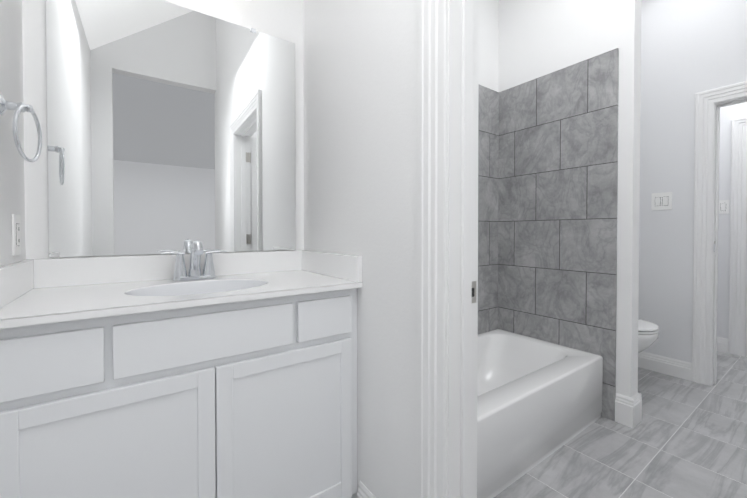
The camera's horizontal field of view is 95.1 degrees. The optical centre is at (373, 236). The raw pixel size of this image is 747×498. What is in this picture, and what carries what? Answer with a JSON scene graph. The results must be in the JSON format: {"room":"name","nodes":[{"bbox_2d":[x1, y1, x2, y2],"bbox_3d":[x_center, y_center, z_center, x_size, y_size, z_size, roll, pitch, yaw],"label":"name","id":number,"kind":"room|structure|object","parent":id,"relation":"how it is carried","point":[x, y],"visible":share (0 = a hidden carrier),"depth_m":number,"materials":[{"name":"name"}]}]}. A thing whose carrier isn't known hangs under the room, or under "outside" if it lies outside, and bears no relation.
{"room":"bathroom","nodes":[
{"label":"bathroom","id":0,"kind":"room"},
{"bbox_2d":[0,0,25,266],"bbox_3d":[-0.404,-1.002,-0.033,0.120,4.200,2.792,-1,1,-36],"label":"wall","id":1,"kind":"structure","parent":0,"point":[12,186],"depth_m":1.01,"materials":[{"name":"white paint"}]},
{"bbox_2d":[12,214,20,255],"bbox_3d":[-1.091,-0.004,1.045,0.008,0.124,0.078,-1,1,-36],"label":"outlet","id":2,"kind":"object","parent":1,"relation":"attached to","point":[16,234],"visible":1,"depth_m":1.03,"materials":[{"name":"white plastic"}]},
{"bbox_2d":[0,94,41,161],"bbox_3d":[-0.966,-0.293,0.926,0.076,0.176,0.152,-1,1,-36],"label":"towel ring","id":3,"kind":"object","parent":1,"relation":"attached to","point":[18,108],"visible":1,"depth_m":0.91,"materials":[{"name":"silver metal"}]},
{"bbox_2d":[22,0,303,258],"bbox_3d":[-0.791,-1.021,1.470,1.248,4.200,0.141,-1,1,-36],"label":"mirror","id":4,"kind":"object","parent":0,"point":[170,127],"depth_m":1.37,"materials":[{"name":"clear glass"}]},
{"bbox_2d":[303,0,418,497],"bbox_3d":[-0.028,-1.020,1.374,0.122,4.200,0.947,-1,1,-36],"label":"wall","id":5,"kind":"structure","parent":0,"point":[361,94],"depth_m":1.24,"materials":[{"name":"white paint"}]},
{"bbox_2d":[357,481,375,497],"bbox_3d":[0.043,1.018,1.183,0.016,0.130,0.345,-1,1,-36],"label":"baseboard","id":6,"kind":"structure","parent":5,"relation":"attached to","point":[363,492],"depth_m":1.30,"materials":[{"name":"white paint"}]},
{"bbox_2d":[479,0,498,91],"bbox_3d":[0.370,-1.031,2.256,1.555,4.200,0.120,-1,1,-36],"label":"wall","id":7,"kind":"structure","parent":0,"point":[488,41],"depth_m":2.53,"materials":[{"name":"ceramic tile"},{"name":"paint"}]},
{"bbox_2d":[478,85,498,333],"bbox_3d":[0.367,-0.005,2.184,1.448,2.150,0.014,-1,1,-36],"label":"wall tile","id":8,"kind":"structure","parent":7,"relation":"attached to","point":[488,145],"depth_m":2.52,"materials":[{"name":"grey tile"}]},
{"bbox_2d":[498,0,641,397],"bbox_3d":[1.245,-1.031,2.282,0.105,4.200,0.860,-1,1,-36],"label":"wall","id":9,"kind":"structure","parent":0,"point":[539,38],"depth_m":1.98,"materials":[{"name":"white paint"}]},
{"bbox_2d":[498,48,618,420],"bbox_3d":[1.179,-0.006,2.284,0.014,2.150,0.771,-1,1,-36],"label":"wall tile","id":10,"kind":"structure","parent":9,"relation":"attached to","point":[557,206],"depth_m":2.20,"materials":[{"name":"grey tile"}]},
{"bbox_2d":[615,393,641,422],"bbox_3d":[1.328,0.988,2.295,0.016,0.162,0.774,-1,1,-36],"label":"baseboard","id":11,"kind":"structure","parent":9,"relation":"attached to","point":[628,411],"depth_m":1.95,"materials":[{"name":"white paint"}]},
{"bbox_2d":[494,351,746,497],"bbox_3d":[1.862,1.159,-0.844,10.000,0.100,9.500,-1,1,-36],"label":"floor","id":12,"kind":"structure","parent":0,"point":[683,438],"depth_m":1.71,"materials":[{"name":"grey tile"}]},
{"bbox_2d":[0,240,362,497],"bbox_3d":[-0.604,0.549,1.229,1.002,1.066,0.538,-1,1,-36],"label":"bathroom vanity","id":13,"kind":"object","parent":12,"relation":"on","point":[197,372],"visible":1,"depth_m":1.01,"materials":[{"name":"white paint"}]},
{"bbox_2d":[477,329,602,497],"bbox_3d":[0.574,0.891,1.894,1.429,0.365,0.710,-1,1,-36],"label":"bathtub","id":14,"kind":"object","parent":12,"relation":"on","point":[539,401],"visible":0.44,"depth_m":1.70,"materials":[{"name":"white ceramic"}]},
{"bbox_2d":[638,319,658,352],"bbox_3d":[1.660,0.665,2.565,0.470,0.800,0.755,-1,1,-36],"label":"toilet","id":15,"kind":"object","parent":12,"relation":"on","point":[648,334],"visible":0.08,"depth_m":2.24,"materials":[{"name":"white ceramic"}]},
{"bbox_2d":[638,0,746,362],"bbox_3d":[2.369,-1.035,2.574,0.122,4.200,1.940,-1,1,-36],"label":"wall","id":16,"kind":"structure","parent":0,"point":[676,55],"depth_m":2.59,"materials":[{"name":"white paint"}]},
{"bbox_2d":[651,192,671,209],"bbox_3d":[2.238,-0.271,2.653,0.009,0.135,0.126,-1,1,-36],"label":"light switch","id":17,"kind":"object","parent":16,"relation":"attached to","point":[661,201],"visible":1,"depth_m":2.65,"materials":[{"name":"white plastic"}]},
{"bbox_2d":[638,352,691,380],"bbox_3d":[2.111,0.997,2.840,0.016,0.130,0.804,-1,1,-36],"label":"baseboard","id":18,"kind":"structure","parent":16,"relation":"attached to","point":[657,363],"depth_m":2.63,"materials":[{"name":"white paint"}]},
{"bbox_2d":[692,81,746,385],"bbox_3d":[2.684,0.019,2.130,0.146,2.103,0.996,-1,1,-36],"label":"door frame","id":19,"kind":"structure","parent":16,"relation":"attached to","point":[705,101],"depth_m":2.46,"materials":[{"name":"white paint"}]},
{"bbox_2d":[717,102,746,355],"bbox_3d":[3.648,-1.035,2.570,0.120,4.200,4.400,-1,1,-36],"label":"wall","id":20,"kind":"structure","parent":0,"point":[728,114],"depth_m":3.10,"materials":[{"name":"white paint"}]},
{"bbox_2d":[717,337,728,352],"bbox_3d":[2.847,0.987,3.593,0.016,0.130,1.245,-1,1,-36],"label":"baseboard","id":21,"kind":"structure","parent":20,"relation":"attached to","point":[722,343],"depth_m":3.11,"materials":[{"name":"white paint"}]},
{"bbox_2d":[719,200,729,213],"bbox_3d":[3.187,-0.267,3.110,0.009,0.124,0.078,-1,1,-36],"label":"hall light switch","id":22,"kind":"object","parent":20,"relation":"attached to","point":[724,205],"visible":0.9,"depth_m":3.10,"materials":[{"name":"white plastic"}]},
{"bbox_3d":[0.488,-2.020,0.645,0.122,2.180,0.818,-1,1,-36],"label":"wall","id":23,"kind":"structure","parent":0,"visible":0},
{"bbox_2d":[418,0,478,497],"bbox_3d":[0.488,0.038,0.671,0.170,2.103,0.984,-1,1,-36],"label":"door frame","id":24,"kind":"structure","parent":23,"relation":"attached to","point":[433,252],"depth_m":0.98,"materials":[{"name":"white paint"}]},
{"bbox_2d":[447,0,477,497],"bbox_3d":[0.490,0.079,0.673,0.127,2.020,0.818,-1,1,-36],"label":"door","id":25,"kind":"structure","parent":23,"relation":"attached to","point":[462,216],"depth_m":0.97,"materials":[{"name":"white paint"}]}
]}

